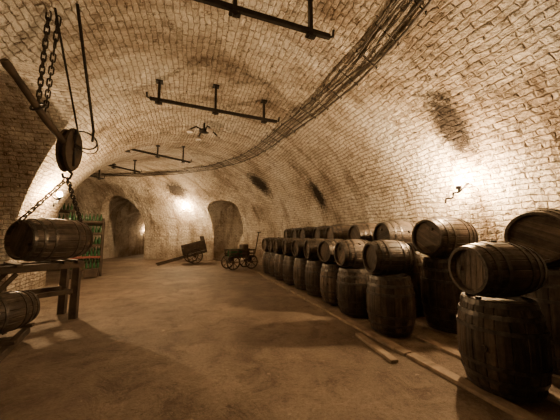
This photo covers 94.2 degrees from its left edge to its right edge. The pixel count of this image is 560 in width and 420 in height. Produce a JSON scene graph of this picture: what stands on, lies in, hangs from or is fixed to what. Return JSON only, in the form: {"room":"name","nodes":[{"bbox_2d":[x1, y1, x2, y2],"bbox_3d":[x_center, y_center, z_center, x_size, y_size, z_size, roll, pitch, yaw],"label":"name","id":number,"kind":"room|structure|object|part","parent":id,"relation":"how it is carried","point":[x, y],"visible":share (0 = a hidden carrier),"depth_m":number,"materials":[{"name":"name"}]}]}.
{"room":"wine cellar","nodes":[
{"label":"wine cellar","id":0,"kind":"room"},
{"bbox_2d":[0,0,559,216],"bbox_3d":[-3.491,-1.602,7.133,11.458,2.195,27.410,4,-7,-35],"label":"ceiling","id":1,"kind":"structure","parent":0,"point":[470,81],"depth_m":4.66,"materials":[{"name":"brick"}]},
{"bbox_2d":[0,3,98,223],"bbox_3d":[-3.422,-1.171,4.039,0.983,2.768,2.421,4,-7,-33],"label":"pulley hoist","id":2,"kind":"object","parent":1,"relation":"hanging from","point":[69,148],"visible":0.98,"depth_m":3.77,"materials":[{"name":"metal"}]},
{"bbox_2d":[90,169,104,179],"bbox_3d":[-8.474,-1.775,11.328,0.193,0.691,1.800,-2,-6,18],"label":"bar","id":3,"kind":"object","parent":1,"relation":"hanging from","point":[98,177],"visible":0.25,"depth_m":11.87,"materials":[{"name":"black metal"}]},
{"bbox_2d":[89,160,141,176],"bbox_3d":[-6.439,-1.652,10.160,0.194,1.062,2.212,-3,-6,28],"label":"bar","id":4,"kind":"object","parent":1,"relation":"hanging from","point":[113,166],"visible":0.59,"depth_m":10.56,"materials":[{"name":"black metal"}]},
{"bbox_2d":[125,145,191,163],"bbox_3d":[-4.214,-2.130,9.117,0.188,0.690,2.442,-5,-8,42],"label":"bar","id":5,"kind":"object","parent":1,"relation":"hanging from","point":[182,160],"visible":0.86,"depth_m":9.08,"materials":[{"name":"black metal"}]},
{"bbox_2d":[187,123,219,140],"bbox_3d":[-2.288,-2.429,7.847,0.989,0.393,0.980,2,-6,-19],"label":"fitting","id":6,"kind":"object","parent":1,"relation":"hanging from","point":[204,130],"depth_m":7.75,"materials":[{"name":"metal"}]},
{"bbox_2d":[146,79,279,123],"bbox_3d":[-1.371,-2.477,5.884,2.967,0.708,0.149,2,-6,-23],"label":"bar","id":7,"kind":"object","parent":1,"relation":"hanging from","point":[158,100],"visible":1,"depth_m":5.80,"materials":[{"name":"black metal"}]},
{"bbox_2d":[93,0,432,176],"bbox_3d":[-2.293,-2.385,6.983,6.260,0.675,23.471,5,-8,-42],"label":"bundle","id":8,"kind":"object","parent":1,"relation":"attached to","point":[428,3],"visible":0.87,"depth_m":4.92,"materials":[{"name":"black metal"}]},
{"bbox_2d":[193,0,334,39],"bbox_3d":[-0.479,-2.718,3.214,2.660,0.757,0.143,2,-6,-20],"label":"bar","id":9,"kind":"object","parent":1,"relation":"hanging from","point":[235,11],"visible":1,"depth_m":3.31,"materials":[{"name":"black metal"}]},
{"bbox_2d":[0,254,559,419],"bbox_3d":[-8.782,2.348,8.419,26.000,0.001,36.000,2,-6,-19],"label":"floor","id":10,"kind":"structure","parent":0,"point":[179,339],"depth_m":3.10,"materials":[{"name":"concrete"}]},
{"bbox_2d":[0,322,34,362],"bbox_3d":[-3.826,1.778,3.468,0.585,0.150,1.261,3,-7,-31],"label":"keg skid","id":11,"kind":"object","parent":10,"relation":"on","point":[8,346],"visible":0.9,"depth_m":3.40,"materials":[{"name":"brown wood"}]},
{"bbox_2d":[0,291,39,334],"bbox_3d":[-3.879,1.439,3.616,0.556,0.566,0.660,-1,-6,7],"label":"small keg","id":12,"kind":"object","parent":11,"relation":"on","point":[18,309],"visible":1,"depth_m":3.62,"materials":[{"name":"brown wood"}]},
{"bbox_2d":[0,259,84,319],"bbox_3d":[-4.315,1.427,4.459,0.800,1.062,1.350,-4,-7,33],"label":"rack","id":13,"kind":"object","parent":10,"relation":"on","point":[62,291],"visible":0.91,"depth_m":4.71,"materials":[{"name":"brown wood"}]},
{"bbox_2d":[4,218,93,261],"bbox_3d":[-3.944,0.511,4.515,0.732,0.732,1.000,-1,-6,13],"label":"barrel","id":14,"kind":"object","parent":13,"relation":"on","point":[33,239],"visible":0.99,"depth_m":4.18,"materials":[{"name":"brown wood"}]},
{"bbox_2d":[49,203,74,270],"bbox_3d":[-8.732,1.102,9.942,1.270,2.780,0.570,5,-8,-41],"label":"rack","id":15,"kind":"object","parent":10,"relation":"on","point":[72,210],"visible":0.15,"depth_m":10.17,"materials":[{"name":"green glass"}]},
{"bbox_2d":[66,213,104,278],"bbox_3d":[-7.245,1.290,9.615,1.170,2.340,0.935,4,-7,-37],"label":"rack","id":16,"kind":"object","parent":10,"relation":"on","point":[90,272],"visible":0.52,"depth_m":9.76,"materials":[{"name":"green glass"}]},
{"bbox_2d":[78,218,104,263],"bbox_3d":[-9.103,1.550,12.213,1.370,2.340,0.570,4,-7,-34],"label":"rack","id":17,"kind":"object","parent":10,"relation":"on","point":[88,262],"visible":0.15,"depth_m":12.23,"materials":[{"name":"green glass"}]},
{"bbox_2d":[156,236,206,265],"bbox_3d":[-5.329,2.181,14.177,2.518,1.505,1.100,3,-7,-31],"label":"cart","id":18,"kind":"object","parent":10,"relation":"on","point":[193,249],"visible":1,"depth_m":14.12,"materials":[{"name":"wood"}]},
{"bbox_2d":[221,232,260,269],"bbox_3d":[-1.754,1.859,12.103,1.802,1.710,0.800,4,-7,-34],"label":"wagon","id":19,"kind":"object","parent":10,"relation":"on","point":[243,252],"visible":1,"depth_m":11.89,"materials":[{"name":"metal"}]},
{"bbox_2d":[355,333,398,363],"bbox_3d":[1.273,1.838,3.510,0.100,0.040,0.888,1,-6,-11],"label":"plank","id":20,"kind":"object","parent":10,"relation":"on","point":[390,358],"visible":1,"depth_m":3.39,"materials":[{"name":"brown wood"}]},
{"bbox_2d":[256,272,559,419],"bbox_3d":[1.493,2.095,6.084,1.740,0.038,10.271,2,-6,-19],"label":"rails","id":21,"kind":"object","parent":10,"relation":"on","point":[506,406],"visible":0.32,"depth_m":3.17,"materials":[{"name":"brown wood"}]},
{"bbox_2d":[262,251,270,273],"bbox_3d":[-0.339,2.082,10.400,0.722,0.840,0.740,1,-6,-11],"label":"wooden barrel","id":22,"kind":"object","parent":21,"relation":"on","point":[266,254],"visible":0.43,"depth_m":10.15,"materials":[{"name":"brown wood"}]},
{"bbox_2d":[262,237,273,250],"bbox_3d":[-0.346,1.384,10.464,0.660,0.556,0.556,3,-6,-28],"label":"wooden barrel","id":23,"kind":"object","parent":22,"relation":"on","point":[265,240],"visible":0.37,"depth_m":10.30,"materials":[{"name":"brown wood"}]},
{"bbox_2d":[268,252,277,276],"bbox_3d":[-0.069,2.007,9.651,0.722,0.840,0.740,0,-6,-1],"label":"wooden barrel","id":24,"kind":"object","parent":21,"relation":"on","point":[272,254],"visible":0.41,"depth_m":9.42,"materials":[{"name":"brown wood"}]},
{"bbox_2d":[268,237,278,252],"bbox_3d":[-0.073,1.301,9.713,0.661,0.573,0.557,2,-6,-20],"label":"wooden barrel","id":25,"kind":"object","parent":24,"relation":"on","point":[270,241],"visible":0.38,"depth_m":9.58,"materials":[{"name":"brown wood"}]},
{"bbox_2d":[274,254,285,279],"bbox_3d":[0.151,1.933,8.903,0.722,0.840,0.740,5,-8,-42],"label":"wooden barrel","id":26,"kind":"object","parent":21,"relation":"on","point":[278,263],"visible":0.38,"depth_m":8.63,"materials":[{"name":"brown wood"}]},
{"bbox_2d":[273,238,286,253],"bbox_3d":[0.144,1.235,8.972,0.661,0.556,0.566,2,-6,-18],"label":"wooden barrel","id":27,"kind":"object","parent":26,"relation":"on","point":[277,244],"visible":0.53,"depth_m":8.76,"materials":[{"name":"brown wood"}]},
{"bbox_2d":[283,255,295,284],"bbox_3d":[0.452,1.853,8.106,0.740,0.840,0.722,5,-8,-41],"label":"wooden barrel","id":28,"kind":"object","parent":21,"relation":"on","point":[288,262],"visible":0.43,"depth_m":7.83,"materials":[{"name":"brown wood"}]},
{"bbox_2d":[282,238,299,255],"bbox_3d":[0.444,1.152,8.142,0.660,0.556,0.556,1,-6,-14],"label":"wooden barrel","id":29,"kind":"object","parent":28,"relation":"on","point":[286,244],"visible":0.34,"depth_m":7.95,"materials":[{"name":"brown wood"}]},
{"bbox_2d":[293,257,309,289],"bbox_3d":[0.732,1.779,7.365,0.722,0.840,0.740,-1,-6,6],"label":"wooden barrel","id":30,"kind":"object","parent":21,"relation":"on","point":[299,267],"visible":0.57,"depth_m":7.09,"materials":[{"name":"brown wood"}]},
{"bbox_2d":[291,238,310,257],"bbox_3d":[0.720,1.081,7.427,0.661,0.556,0.557,2,-6,-22],"label":"wooden barrel","id":31,"kind":"object","parent":30,"relation":"on","point":[297,247],"visible":0.58,"depth_m":7.24,"materials":[{"name":"brown wood"}]},
{"bbox_2d":[305,260,324,296],"bbox_3d":[0.990,1.704,6.612,0.722,0.840,0.740,4,-7,-33],"label":"wooden barrel","id":32,"kind":"object","parent":21,"relation":"on","point":[313,267],"visible":0.56,"depth_m":6.33,"materials":[{"name":"brown wood"}]},
{"bbox_2d":[304,238,325,259],"bbox_3d":[0.992,1.004,6.654,0.660,0.556,0.562,1,-6,-12],"label":"wooden barrel","id":33,"kind":"object","parent":32,"relation":"on","point":[311,245],"visible":0.54,"depth_m":6.45,"materials":[{"name":"brown wood"}]},
{"bbox_2d":[320,262,341,304],"bbox_3d":[1.258,1.628,5.848,0.722,0.840,0.740,-5,-8,43],"label":"wooden barrel","id":34,"kind":"object","parent":21,"relation":"on","point":[328,275],"visible":0.48,"depth_m":5.59,"materials":[{"name":"brown wood"}]},
{"bbox_2d":[317,239,343,263],"bbox_3d":[1.257,0.935,5.915,0.660,0.567,0.556,3,-6,-28],"label":"wooden barrel","id":35,"kind":"object","parent":34,"relation":"on","point":[325,250],"visible":0.52,"depth_m":5.75,"materials":[{"name":"brown wood"}]},
{"bbox_2d":[336,267,370,316],"bbox_3d":[1.473,1.548,5.045,0.740,0.840,0.722,-5,-8,43],"label":"wooden barrel","id":36,"kind":"object","parent":21,"relation":"on","point":[351,282],"visible":0.76,"depth_m":4.76,"materials":[{"name":"brown wood"}]},
{"bbox_2d":[334,239,369,267],"bbox_3d":[1.464,0.848,5.096,0.660,0.556,0.556,1,-6,-14],"label":"wooden barrel","id":37,"kind":"object","parent":36,"relation":"on","point":[348,252],"visible":0.67,"depth_m":4.89,"materials":[{"name":"brown wood"}]},
{"bbox_2d":[366,273,415,335],"bbox_3d":[1.751,1.456,4.128,0.722,0.840,0.722,-1,-6,6],"label":"wooden barrel","id":38,"kind":"object","parent":21,"relation":"on","point":[391,301],"visible":0.98,"depth_m":3.85,"materials":[{"name":"brown wood"}]},
{"bbox_2d":[362,240,415,274],"bbox_3d":[1.743,0.758,4.190,0.660,0.556,0.556,1,-6,-9],"label":"wooden barrel","id":39,"kind":"object","parent":38,"relation":"on","point":[382,257],"visible":1,"depth_m":3.99,"materials":[{"name":"brown wood"}]},
{"bbox_2d":[403,254,423,314],"bbox_3d":[2.443,1.429,5.163,0.819,1.100,0.800,0,-6,1],"label":"wooden barrel","id":40,"kind":"object","parent":21,"relation":"on","point":[415,274],"visible":0.27,"depth_m":4.79,"materials":[{"name":"brown wood"}]},
{"bbox_2d":[373,220,417,251],"bbox_3d":[2.399,0.542,5.250,0.800,0.673,0.682,1,-6,-12],"label":"wooden barrel","id":41,"kind":"object","parent":40,"relation":"on","point":[401,230],"visible":0.59,"depth_m":5.02,"materials":[{"name":"brown wood"}]},
{"bbox_2d":[420,256,462,333],"bbox_3d":[2.753,1.336,4.232,0.801,1.100,0.820,0,-6,1],"label":"wooden barrel","id":42,"kind":"object","parent":21,"relation":"on","point":[440,296],"visible":0.59,"depth_m":4.01,"materials":[{"name":"brown wood"}]},
{"bbox_2d":[412,217,478,257],"bbox_3d":[2.731,0.450,4.329,0.800,0.673,0.673,2,-6,-18],"label":"wooden barrel","id":43,"kind":"object","parent":42,"relation":"on","point":[438,237],"visible":0.92,"depth_m":4.10,"materials":[{"name":"brown wood"}]},
{"bbox_2d":[456,292,553,402],"bbox_3d":[2.204,1.304,2.607,0.740,0.840,0.722,4,-7,-32],"label":"wooden barrel","id":44,"kind":"object","parent":21,"relation":"on","point":[504,343],"visible":0.95,"depth_m":2.35,"materials":[{"name":"brown wood"}]},
{"bbox_2d":[448,240,547,297],"bbox_3d":[2.205,0.598,2.672,0.660,0.573,0.556,1,-6,-9],"label":"wooden barrel","id":45,"kind":"object","parent":44,"relation":"on","point":[492,269],"visible":1,"depth_m":2.48,"materials":[{"name":"brown wood"}]},
{"bbox_2d":[522,267,559,375],"bbox_3d":[3.194,1.208,2.953,0.800,1.100,0.819,-1,-6,11],"label":"wooden barrel","id":46,"kind":"object","parent":21,"relation":"on","point":[548,296],"visible":0.23,"depth_m":2.75,"materials":[{"name":"brown wood"}]},
{"bbox_2d":[504,208,559,266],"bbox_3d":[3.190,0.323,3.055,0.800,0.674,0.674,3,-6,-25],"label":"wooden barrel","id":47,"kind":"object","parent":46,"relation":"on","point":[538,230],"visible":0.7,"depth_m":2.89,"materials":[{"name":"brown wood"}]},
{"bbox_3d":[2.106,1.522,6.096,0.801,1.100,0.820,-2,-6,18],"label":"wooden barrel","id":48,"kind":"object","parent":21,"relation":"on","visible":0},
{"bbox_2d":[348,223,377,241],"bbox_3d":[2.118,0.639,6.223,0.800,0.672,0.672,2,-6,-15],"label":"wooden barrel","id":49,"kind":"object","parent":48,"relation":"on","point":[364,231],"visible":0.39,"depth_m":5.99,"materials":[{"name":"brown wood"}]},
{"bbox_3d":[1.781,1.616,7.036,0.800,1.100,0.819,-1,-6,10],"label":"wooden barrel","id":50,"kind":"object","parent":21,"relation":"on","visible":0},
{"bbox_2d":[325,224,350,239],"bbox_3d":[1.710,0.727,7.106,0.800,0.673,0.673,1,-6,-14],"label":"wooden barrel","id":51,"kind":"object","parent":50,"relation":"on","point":[338,231],"visible":0.42,"depth_m":6.86,"materials":[{"name":"brown wood"}]},
{"bbox_3d":[1.480,1.707,7.945,0.820,1.100,0.801,5,-7,-40],"label":"wooden barrel","id":52,"kind":"object","parent":21,"relation":"on","visible":0},
{"bbox_2d":[313,226,327,238],"bbox_3d":[1.480,0.817,7.999,0.800,0.674,0.674,2,-6,-15],"label":"wooden barrel","id":53,"kind":"object","parent":52,"relation":"on","point":[318,232],"visible":0.27,"depth_m":7.81,"materials":[{"name":"brown wood"}]},
{"bbox_3d":[1.172,1.795,8.829,0.819,1.100,0.800,-3,-6,27],"label":"wooden barrel","id":54,"kind":"object","parent":21,"relation":"on","visible":0},
{"bbox_2d":[298,227,314,238],"bbox_3d":[1.097,0.906,8.894,0.800,0.673,0.673,2,-6,-20],"label":"wooden barrel","id":55,"kind":"object","parent":54,"relation":"on","point":[305,232],"visible":0.33,"depth_m":8.64,"materials":[{"name":"brown wood"}]},
{"bbox_3d":[0.878,1.879,9.673,0.801,1.100,0.820,5,-8,-44],"label":"wooden barrel","id":56,"kind":"object","parent":21,"relation":"on","visible":0},
{"bbox_2d":[291,227,302,237],"bbox_3d":[0.883,0.992,9.754,0.800,0.674,0.674,2,-6,-18],"label":"wooden barrel","id":57,"kind":"object","parent":56,"relation":"on","point":[294,234],"visible":0.27,"depth_m":9.64,"materials":[{"name":"brown wood"}]},
{"bbox_3d":[0.587,1.964,10.523,0.819,1.100,0.800,-2,-6,23],"label":"wooden barrel","id":58,"kind":"object","parent":21,"relation":"on","visible":0},
{"bbox_2d":[284,228,293,237],"bbox_3d":[0.600,1.076,10.602,0.800,0.674,0.692,1,-6,-14],"label":"wooden barrel","id":59,"kind":"object","parent":58,"relation":"on","point":[287,232],"visible":0.21,"depth_m":10.37,"materials":[{"name":"brown wood"}]},
{"bbox_2d":[0,61,559,292],"bbox_3d":[-5.266,0.465,8.932,13.826,4.450,33.146,5,-7,-39],"label":"wall","id":60,"kind":"structure","parent":0,"point":[506,186],"depth_m":5.51,"materials":[{"name":"brick"}]},
{"bbox_2d":[48,192,62,206],"bbox_3d":[-5.446,-0.263,6.234,0.270,0.398,0.322,2,-6,-19],"label":"wall lamp","id":61,"kind":"object","parent":60,"relation":"attached to","point":[59,194],"visible":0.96,"depth_m":6.33,"materials":[{"name":"metal"}]},
{"bbox_2d":[445,178,469,202],"bbox_3d":[3.015,-0.320,4.430,0.301,0.398,0.322,2,-6,-19],"label":"wall lamp","id":62,"kind":"object","parent":60,"relation":"attached to","point":[458,181],"visible":1,"depth_m":4.30,"materials":[{"name":"metal"}]},
{"bbox_3d":[2.957,-0.466,4.311,0.105,0.132,0.110,2,-6,-19],"label":"bulb","id":63,"kind":"part","parent":62,"relation":"part of","materials":[{"name":"beige glass"}]}
]}

